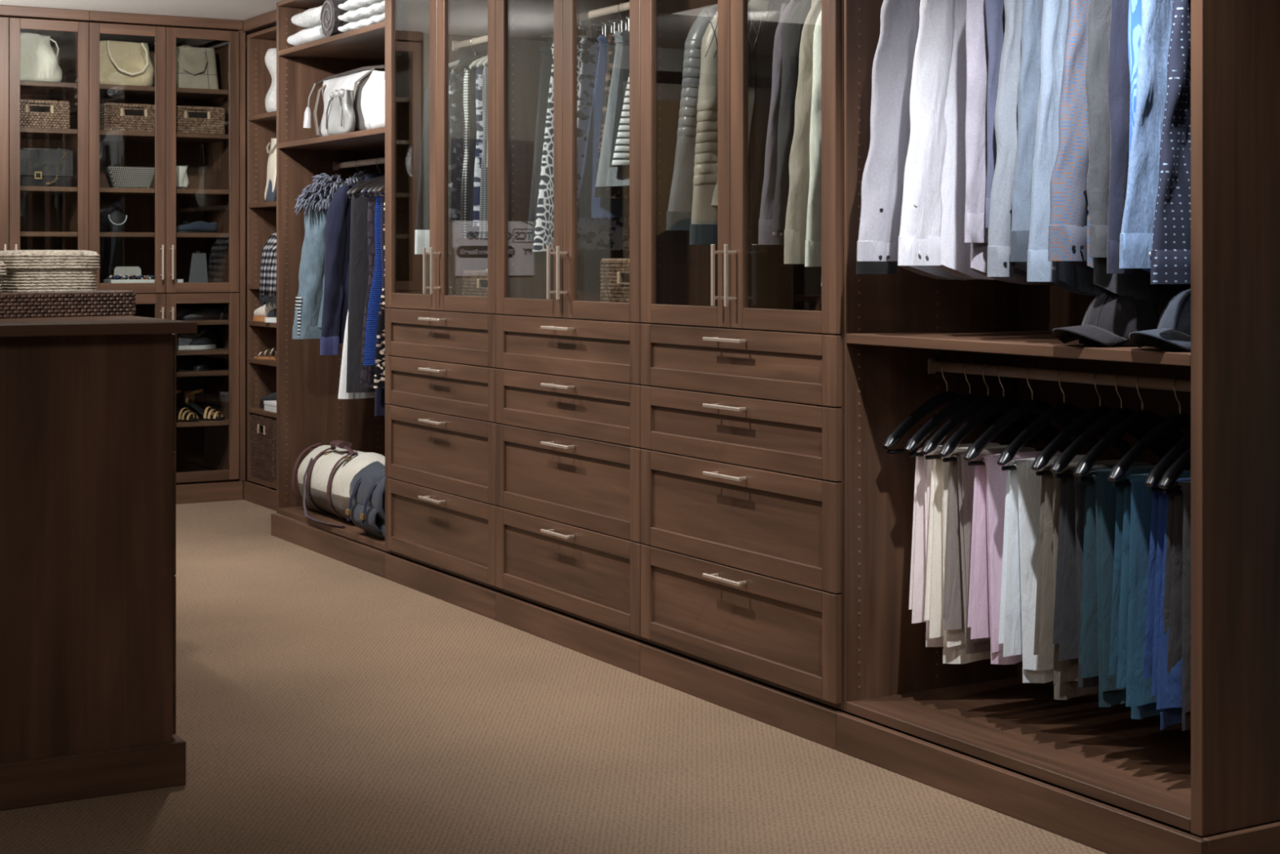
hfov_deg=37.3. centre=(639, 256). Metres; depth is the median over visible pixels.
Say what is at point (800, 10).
jacket
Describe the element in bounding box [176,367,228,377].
shelf
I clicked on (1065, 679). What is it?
trousers
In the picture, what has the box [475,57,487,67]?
hanger
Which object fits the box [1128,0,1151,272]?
shirt
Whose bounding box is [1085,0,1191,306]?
shirt
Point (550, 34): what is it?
hanger
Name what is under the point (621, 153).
skirt
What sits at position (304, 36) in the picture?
folded throw
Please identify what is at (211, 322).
shelf
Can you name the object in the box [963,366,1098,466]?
hanger
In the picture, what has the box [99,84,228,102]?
shelf
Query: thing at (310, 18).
folded throw
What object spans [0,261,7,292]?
rope basket
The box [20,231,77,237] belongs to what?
shelf
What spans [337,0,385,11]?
folded throw
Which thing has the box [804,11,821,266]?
coat
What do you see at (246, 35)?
wall
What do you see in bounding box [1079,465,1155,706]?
trousers
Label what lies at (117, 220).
necklace
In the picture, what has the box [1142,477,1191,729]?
trousers
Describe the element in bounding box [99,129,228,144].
shelf
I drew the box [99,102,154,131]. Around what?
wicker basket
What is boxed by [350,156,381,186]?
hanger
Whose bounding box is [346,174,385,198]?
hanger
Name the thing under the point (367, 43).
shelf
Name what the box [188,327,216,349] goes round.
sneaker
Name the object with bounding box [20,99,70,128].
wicker basket
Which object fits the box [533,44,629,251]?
dress
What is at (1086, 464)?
hanger
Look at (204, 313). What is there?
shoe
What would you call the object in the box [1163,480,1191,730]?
trousers
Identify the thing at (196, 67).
handbag
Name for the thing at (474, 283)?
wicker basket
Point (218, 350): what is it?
shelf
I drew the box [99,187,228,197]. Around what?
shelf
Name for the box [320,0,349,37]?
throw
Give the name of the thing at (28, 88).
shelf
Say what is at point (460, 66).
hanger
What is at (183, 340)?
sneaker
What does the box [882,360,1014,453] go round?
hanger
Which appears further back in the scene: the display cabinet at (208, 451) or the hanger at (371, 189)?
the display cabinet at (208, 451)
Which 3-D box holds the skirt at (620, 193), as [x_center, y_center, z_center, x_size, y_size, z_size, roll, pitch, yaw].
[0.022,-0.465,6.352,0.400,0.551,0.073,0,0,-30]
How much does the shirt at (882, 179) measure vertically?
0.858 m
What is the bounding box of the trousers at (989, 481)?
[967,450,1061,664]
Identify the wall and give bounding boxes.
[176,35,258,484]
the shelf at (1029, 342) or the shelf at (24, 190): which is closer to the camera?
the shelf at (1029, 342)
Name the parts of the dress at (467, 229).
edge trim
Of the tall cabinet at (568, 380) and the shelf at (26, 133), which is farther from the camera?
the shelf at (26, 133)
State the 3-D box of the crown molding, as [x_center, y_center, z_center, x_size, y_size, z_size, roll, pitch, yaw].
[-1.487,-1.293,3.599,6.230,0.100,13.120,0,0,-30]
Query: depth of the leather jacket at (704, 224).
5.61 m
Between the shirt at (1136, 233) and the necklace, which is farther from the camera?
the necklace
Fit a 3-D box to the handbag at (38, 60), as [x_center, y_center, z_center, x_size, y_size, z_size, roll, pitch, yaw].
[-3.124,-1.018,9.645,0.351,0.280,0.239,0,0,-30]
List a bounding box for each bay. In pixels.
[271,0,389,577]
[836,0,1279,853]
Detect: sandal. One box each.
[176,390,199,421]
[184,389,225,419]
[253,345,276,359]
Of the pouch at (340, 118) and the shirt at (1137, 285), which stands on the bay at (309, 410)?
the pouch at (340, 118)
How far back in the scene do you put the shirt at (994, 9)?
4.49 m
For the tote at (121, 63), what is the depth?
9.81 m
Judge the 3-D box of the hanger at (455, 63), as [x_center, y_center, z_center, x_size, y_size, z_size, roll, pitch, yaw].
[-0.649,-0.788,7.512,0.385,0.167,0.027,0,0,-30]
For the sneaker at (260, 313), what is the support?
on the corner shelf unit at (261, 125)
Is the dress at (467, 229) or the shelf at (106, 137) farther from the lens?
the shelf at (106, 137)
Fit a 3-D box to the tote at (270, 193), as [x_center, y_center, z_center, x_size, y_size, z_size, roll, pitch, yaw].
[-1.869,-0.451,9.908,0.158,0.339,0.215,0,0,-30]
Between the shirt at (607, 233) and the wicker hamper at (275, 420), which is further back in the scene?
the wicker hamper at (275, 420)
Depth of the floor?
4.85 m
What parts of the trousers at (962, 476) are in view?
leg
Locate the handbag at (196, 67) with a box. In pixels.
[176,44,218,89]
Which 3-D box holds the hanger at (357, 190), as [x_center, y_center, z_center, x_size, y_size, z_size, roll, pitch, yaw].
[-1.061,-0.347,8.224,0.406,0.189,0.023,0,0,-30]
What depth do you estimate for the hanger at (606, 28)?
6.33 m
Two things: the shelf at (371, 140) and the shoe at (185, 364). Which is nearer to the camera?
the shelf at (371, 140)
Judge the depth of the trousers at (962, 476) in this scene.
4.72 m
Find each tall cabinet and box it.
[384,0,501,620]
[495,0,646,675]
[640,0,843,750]
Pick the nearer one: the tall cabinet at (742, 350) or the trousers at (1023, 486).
the trousers at (1023, 486)
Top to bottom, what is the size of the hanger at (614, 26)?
0.154 m
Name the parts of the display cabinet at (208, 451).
rail, rail, rail, panel, panel, handle, handle, crown moulding, handle, handle, rail, rail, rail, rail, panel, panel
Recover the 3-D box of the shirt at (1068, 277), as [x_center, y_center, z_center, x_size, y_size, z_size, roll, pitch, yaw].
[1.113,-0.353,4.437,0.547,0.888,0.083,0,0,-30]
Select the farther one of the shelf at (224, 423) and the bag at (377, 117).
the shelf at (224, 423)
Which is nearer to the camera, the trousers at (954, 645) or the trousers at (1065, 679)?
the trousers at (1065, 679)
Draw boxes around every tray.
[103,274,183,283]
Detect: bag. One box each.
[20,147,73,186]
[102,166,154,188]
[291,440,385,527]
[302,64,385,137]
[368,79,385,128]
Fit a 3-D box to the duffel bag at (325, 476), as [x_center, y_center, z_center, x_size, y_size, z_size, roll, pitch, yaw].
[-1.291,0.981,8.397,0.380,0.338,0.711,0,0,-30]
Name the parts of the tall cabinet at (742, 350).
rail, handle, handle, handle, handle, handle, panel, handle, rail, rail, rail, rail, rail, rail, rail, drawer, drawer, drawer, drawer, rail, panel, rail, panel, panel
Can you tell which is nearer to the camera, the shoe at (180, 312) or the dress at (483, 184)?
the dress at (483, 184)
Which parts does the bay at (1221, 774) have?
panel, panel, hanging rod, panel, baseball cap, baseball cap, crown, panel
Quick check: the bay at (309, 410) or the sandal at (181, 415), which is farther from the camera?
the sandal at (181, 415)
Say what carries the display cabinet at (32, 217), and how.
on the floor
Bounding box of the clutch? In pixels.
[176,165,188,189]
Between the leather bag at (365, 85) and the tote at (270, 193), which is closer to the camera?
the leather bag at (365, 85)
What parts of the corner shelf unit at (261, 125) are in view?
shelf, crown moulding, panel, shelf, shelf, shelf, shelf, shelf, shelf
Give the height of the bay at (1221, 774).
2.519 m
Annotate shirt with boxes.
[577,35,629,217]
[577,37,629,250]
[856,0,973,279]
[897,0,995,279]
[964,0,1056,284]
[985,0,1026,276]
[986,0,1026,276]
[1009,0,1043,262]
[1026,0,1102,295]
[1048,0,1093,274]
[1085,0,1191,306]
[1106,0,1150,276]
[1119,0,1172,268]
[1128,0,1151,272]
[1150,0,1191,284]
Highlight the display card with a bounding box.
[113,266,141,279]
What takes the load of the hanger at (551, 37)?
hanging from the tall cabinet at (568, 380)
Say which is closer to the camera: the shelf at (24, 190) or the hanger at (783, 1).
the hanger at (783, 1)
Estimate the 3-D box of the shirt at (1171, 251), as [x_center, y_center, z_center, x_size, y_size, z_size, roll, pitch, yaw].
[1.315,-0.368,4.073,0.609,0.856,0.078,0,0,-30]
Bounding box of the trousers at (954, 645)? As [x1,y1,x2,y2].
[924,444,1008,663]
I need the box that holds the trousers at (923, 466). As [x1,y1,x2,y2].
[908,442,999,647]
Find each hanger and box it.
[337,159,361,185]
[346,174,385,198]
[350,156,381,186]
[351,175,385,197]
[360,177,385,197]
[367,179,385,196]
[372,182,385,196]
[377,184,385,195]
[448,36,476,67]
[451,53,487,72]
[469,55,487,68]
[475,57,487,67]
[482,58,487,66]
[540,11,585,45]
[549,8,598,38]
[578,1,625,38]
[592,23,610,36]
[601,21,617,34]
[608,19,625,32]
[616,17,629,31]
[768,0,777,6]
[782,0,791,3]
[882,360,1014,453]
[903,361,1039,457]
[920,363,1053,459]
[937,364,1071,462]
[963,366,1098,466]
[996,368,1131,471]
[1031,371,1168,475]
[1050,373,1191,478]
[1073,373,1191,481]
[1107,377,1191,487]
[1144,431,1191,492]
[1158,446,1191,494]
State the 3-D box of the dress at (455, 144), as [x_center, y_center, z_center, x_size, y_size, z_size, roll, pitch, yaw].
[-0.557,-0.444,7.354,0.420,0.629,0.052,0,0,-30]
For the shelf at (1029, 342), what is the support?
attached to the bay at (1221, 774)
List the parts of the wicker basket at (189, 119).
hand hole frame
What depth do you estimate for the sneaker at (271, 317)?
9.67 m
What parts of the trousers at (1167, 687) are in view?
leg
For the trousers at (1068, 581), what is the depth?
4.36 m
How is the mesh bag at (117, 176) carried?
on the display cabinet at (208, 451)
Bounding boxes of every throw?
[287,25,325,45]
[291,5,322,28]
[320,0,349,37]
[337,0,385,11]
[337,0,385,22]
[337,13,385,32]
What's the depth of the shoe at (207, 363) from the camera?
10.04 m
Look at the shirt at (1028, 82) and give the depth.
4.37 m
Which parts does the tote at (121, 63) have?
rope handle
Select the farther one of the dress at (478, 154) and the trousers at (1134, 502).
the dress at (478, 154)
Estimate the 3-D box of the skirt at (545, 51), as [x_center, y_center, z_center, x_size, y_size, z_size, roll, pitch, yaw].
[-0.201,-0.395,6.737,0.450,0.691,0.076,0,0,-30]
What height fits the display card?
0.086 m
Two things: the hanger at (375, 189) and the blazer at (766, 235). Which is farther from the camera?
the hanger at (375, 189)
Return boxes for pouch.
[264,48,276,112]
[324,88,355,135]
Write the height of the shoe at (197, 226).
0.063 m
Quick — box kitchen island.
[0,315,197,810]
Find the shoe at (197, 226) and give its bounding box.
[176,221,217,232]
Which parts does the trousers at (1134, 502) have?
leg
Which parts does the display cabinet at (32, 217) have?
panel, panel, crown moulding, rail, panel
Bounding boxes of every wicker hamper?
[250,413,276,482]
[273,419,276,483]
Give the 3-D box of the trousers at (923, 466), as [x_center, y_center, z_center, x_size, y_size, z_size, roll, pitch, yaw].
[0.825,0.737,4.885,0.296,0.509,0.069,0,0,-30]
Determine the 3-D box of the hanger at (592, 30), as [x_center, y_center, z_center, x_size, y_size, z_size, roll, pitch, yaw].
[-0.058,-0.795,6.491,0.340,0.154,0.024,0,0,-30]
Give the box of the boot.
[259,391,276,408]
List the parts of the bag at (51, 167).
chain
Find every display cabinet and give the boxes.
[0,4,88,250]
[88,10,245,503]
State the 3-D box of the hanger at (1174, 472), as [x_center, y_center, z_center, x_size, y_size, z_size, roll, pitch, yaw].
[1.298,0.389,4.145,0.431,0.236,0.031,0,0,-28]
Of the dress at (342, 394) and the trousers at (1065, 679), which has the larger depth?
the dress at (342, 394)
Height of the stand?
0.168 m
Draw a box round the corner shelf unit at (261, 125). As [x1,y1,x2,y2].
[242,9,276,511]
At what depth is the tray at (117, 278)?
9.79 m
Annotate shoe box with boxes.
[263,400,276,413]
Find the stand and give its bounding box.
[186,251,208,282]
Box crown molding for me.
[0,0,283,35]
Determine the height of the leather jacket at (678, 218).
0.689 m
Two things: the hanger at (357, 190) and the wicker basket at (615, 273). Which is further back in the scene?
the hanger at (357, 190)
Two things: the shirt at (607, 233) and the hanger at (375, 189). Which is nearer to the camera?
the shirt at (607, 233)
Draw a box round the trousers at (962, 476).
[942,446,1036,653]
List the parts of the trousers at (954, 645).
leg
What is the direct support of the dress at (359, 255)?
hanging from the hanger at (357, 190)
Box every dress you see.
[292,169,368,338]
[337,310,375,399]
[346,180,377,392]
[360,192,377,387]
[363,192,382,365]
[373,195,388,388]
[374,191,386,416]
[414,54,479,253]
[448,64,470,221]
[459,67,479,238]
[473,66,484,226]
[479,66,487,238]
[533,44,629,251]
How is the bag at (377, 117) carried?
on the bay at (309, 410)
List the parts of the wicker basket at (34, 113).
hand hole frame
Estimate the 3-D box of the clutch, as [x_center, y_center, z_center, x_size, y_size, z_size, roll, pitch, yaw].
[-2.457,-0.418,9.974,0.168,0.129,0.104,0,0,-30]
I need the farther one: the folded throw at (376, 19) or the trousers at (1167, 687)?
the folded throw at (376, 19)
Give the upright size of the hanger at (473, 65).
0.167 m
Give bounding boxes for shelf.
[20,80,77,96]
[20,127,77,139]
[20,186,77,195]
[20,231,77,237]
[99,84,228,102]
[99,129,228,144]
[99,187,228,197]
[99,231,228,238]
[176,346,228,355]
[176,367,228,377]
[176,413,228,427]
[178,319,228,324]
[278,21,385,62]
[278,127,385,151]
[846,328,1191,366]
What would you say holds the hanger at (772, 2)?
hanging from the tall cabinet at (742, 350)
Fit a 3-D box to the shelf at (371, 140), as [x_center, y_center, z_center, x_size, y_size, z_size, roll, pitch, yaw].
[-1.081,-0.508,8.278,0.578,0.024,1.307,0,0,-30]
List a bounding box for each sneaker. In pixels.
[176,333,199,350]
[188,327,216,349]
[253,302,276,321]
[264,307,276,322]
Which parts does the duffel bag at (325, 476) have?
panel, handle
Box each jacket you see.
[320,173,385,355]
[666,4,717,231]
[689,0,769,244]
[773,0,812,231]
[783,0,821,264]
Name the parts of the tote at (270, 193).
navy panel, handle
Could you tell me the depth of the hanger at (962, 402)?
4.87 m
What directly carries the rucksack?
on the bay at (309, 410)
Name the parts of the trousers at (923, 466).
leg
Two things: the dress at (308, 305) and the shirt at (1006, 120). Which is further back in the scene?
the dress at (308, 305)
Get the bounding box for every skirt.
[526,45,553,240]
[594,32,629,199]
[595,31,629,186]
[608,30,629,167]
[611,75,629,167]
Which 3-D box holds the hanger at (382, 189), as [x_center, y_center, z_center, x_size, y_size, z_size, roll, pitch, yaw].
[-0.913,-0.347,7.968,0.406,0.189,0.023,0,0,-30]
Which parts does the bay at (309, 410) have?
panel, panel, hanging rod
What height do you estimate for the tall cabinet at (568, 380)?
2.519 m
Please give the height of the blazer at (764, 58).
0.783 m
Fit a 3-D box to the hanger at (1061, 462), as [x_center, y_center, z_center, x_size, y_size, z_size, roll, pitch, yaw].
[1.131,0.389,4.434,0.431,0.236,0.031,0,0,-28]
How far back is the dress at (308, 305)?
8.43 m
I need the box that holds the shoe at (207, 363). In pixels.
[191,357,215,370]
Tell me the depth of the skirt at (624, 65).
6.18 m
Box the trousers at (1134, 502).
[1108,470,1191,719]
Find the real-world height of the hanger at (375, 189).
0.189 m
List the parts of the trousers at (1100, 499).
leg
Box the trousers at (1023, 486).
[998,454,1085,683]
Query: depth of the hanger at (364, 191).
8.04 m
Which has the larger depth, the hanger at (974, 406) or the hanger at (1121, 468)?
the hanger at (974, 406)
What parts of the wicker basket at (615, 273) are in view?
hand hole frame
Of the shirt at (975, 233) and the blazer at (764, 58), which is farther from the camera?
the blazer at (764, 58)
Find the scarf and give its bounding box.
[258,232,276,307]
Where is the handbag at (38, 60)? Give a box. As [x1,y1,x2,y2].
[20,29,62,82]
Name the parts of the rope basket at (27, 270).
lid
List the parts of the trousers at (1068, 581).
leg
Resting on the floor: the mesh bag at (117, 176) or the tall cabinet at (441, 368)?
the tall cabinet at (441, 368)
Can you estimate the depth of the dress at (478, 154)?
7.06 m
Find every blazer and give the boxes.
[748,0,782,252]
[758,0,794,244]
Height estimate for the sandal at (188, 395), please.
0.160 m
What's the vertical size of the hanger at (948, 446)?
0.236 m
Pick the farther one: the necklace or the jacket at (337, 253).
the necklace
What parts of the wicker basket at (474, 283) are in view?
hand hole frame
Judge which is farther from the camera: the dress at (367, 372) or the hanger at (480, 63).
the dress at (367, 372)
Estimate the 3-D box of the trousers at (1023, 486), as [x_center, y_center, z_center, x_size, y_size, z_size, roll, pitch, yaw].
[1.000,0.750,4.579,0.298,0.535,0.073,0,0,-30]
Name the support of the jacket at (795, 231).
hanging from the hanger
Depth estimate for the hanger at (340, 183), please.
8.57 m
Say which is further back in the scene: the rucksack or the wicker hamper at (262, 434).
the wicker hamper at (262, 434)
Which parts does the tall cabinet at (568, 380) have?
rail, handle, handle, handle, handle, handle, handle, rail, rail, rail, rail, drawer, drawer, drawer, drawer, rail, rail, rail, rail, panel, rail, hanging rod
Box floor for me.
[0,484,1279,853]
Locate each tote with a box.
[99,40,154,86]
[264,137,276,202]
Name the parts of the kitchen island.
drawer, drawer, drawer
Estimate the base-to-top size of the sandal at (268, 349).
0.079 m
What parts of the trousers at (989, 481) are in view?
leg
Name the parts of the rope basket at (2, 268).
lid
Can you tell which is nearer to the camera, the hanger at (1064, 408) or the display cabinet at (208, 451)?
the hanger at (1064, 408)
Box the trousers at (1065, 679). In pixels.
[1033,459,1119,699]
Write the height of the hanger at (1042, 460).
0.236 m
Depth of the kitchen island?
4.49 m
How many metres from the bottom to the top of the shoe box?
0.050 m
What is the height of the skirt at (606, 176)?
0.511 m
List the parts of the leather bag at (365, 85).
cord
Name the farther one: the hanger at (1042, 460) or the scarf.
the scarf
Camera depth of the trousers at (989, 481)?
4.62 m
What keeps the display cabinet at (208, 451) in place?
on the floor
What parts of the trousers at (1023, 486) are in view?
leg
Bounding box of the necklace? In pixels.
[106,210,127,232]
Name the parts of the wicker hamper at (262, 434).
hand hole frame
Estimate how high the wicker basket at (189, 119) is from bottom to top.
0.144 m
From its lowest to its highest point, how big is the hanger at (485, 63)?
0.167 m
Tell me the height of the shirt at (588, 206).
0.611 m
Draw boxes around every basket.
[0,249,100,292]
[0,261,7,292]
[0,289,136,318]
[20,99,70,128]
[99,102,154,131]
[176,105,225,133]
[462,270,487,297]
[600,258,629,302]
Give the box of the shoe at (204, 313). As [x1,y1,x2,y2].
[181,307,222,319]
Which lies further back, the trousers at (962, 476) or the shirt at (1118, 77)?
the trousers at (962, 476)
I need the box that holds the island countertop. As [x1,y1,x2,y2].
[0,315,197,337]
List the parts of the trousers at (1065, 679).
leg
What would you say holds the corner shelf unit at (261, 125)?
on the floor
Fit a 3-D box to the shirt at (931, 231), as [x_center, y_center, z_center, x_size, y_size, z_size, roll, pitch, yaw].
[0.887,-0.369,4.795,0.609,0.855,0.080,0,0,-30]
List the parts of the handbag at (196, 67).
handle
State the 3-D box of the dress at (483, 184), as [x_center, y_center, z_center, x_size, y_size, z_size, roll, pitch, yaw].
[-0.418,-0.413,7.113,0.400,0.689,0.052,0,0,-30]
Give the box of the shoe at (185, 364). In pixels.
[176,358,202,371]
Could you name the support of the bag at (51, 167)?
on the display cabinet at (32, 217)
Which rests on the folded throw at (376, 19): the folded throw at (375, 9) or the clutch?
the folded throw at (375, 9)
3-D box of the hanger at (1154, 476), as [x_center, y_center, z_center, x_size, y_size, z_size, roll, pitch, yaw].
[1.275,0.389,4.186,0.431,0.236,0.031,0,0,-30]
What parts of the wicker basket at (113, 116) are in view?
hand hole frame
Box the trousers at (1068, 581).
[1052,462,1151,687]
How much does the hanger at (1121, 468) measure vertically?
0.236 m
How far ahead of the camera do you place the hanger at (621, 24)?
6.24 m
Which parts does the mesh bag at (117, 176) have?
trim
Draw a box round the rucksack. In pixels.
[345,461,387,539]
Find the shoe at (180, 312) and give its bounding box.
[176,307,195,319]
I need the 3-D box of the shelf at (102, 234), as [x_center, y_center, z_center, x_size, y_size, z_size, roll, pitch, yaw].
[-2.596,-0.114,10.045,0.756,0.024,0.548,0,0,-30]
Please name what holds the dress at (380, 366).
hanging from the hanger at (382, 189)
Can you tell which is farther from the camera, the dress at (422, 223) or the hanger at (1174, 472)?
the dress at (422, 223)
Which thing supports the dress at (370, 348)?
hanging from the hanger at (371, 189)
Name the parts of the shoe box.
lid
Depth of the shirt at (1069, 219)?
4.22 m

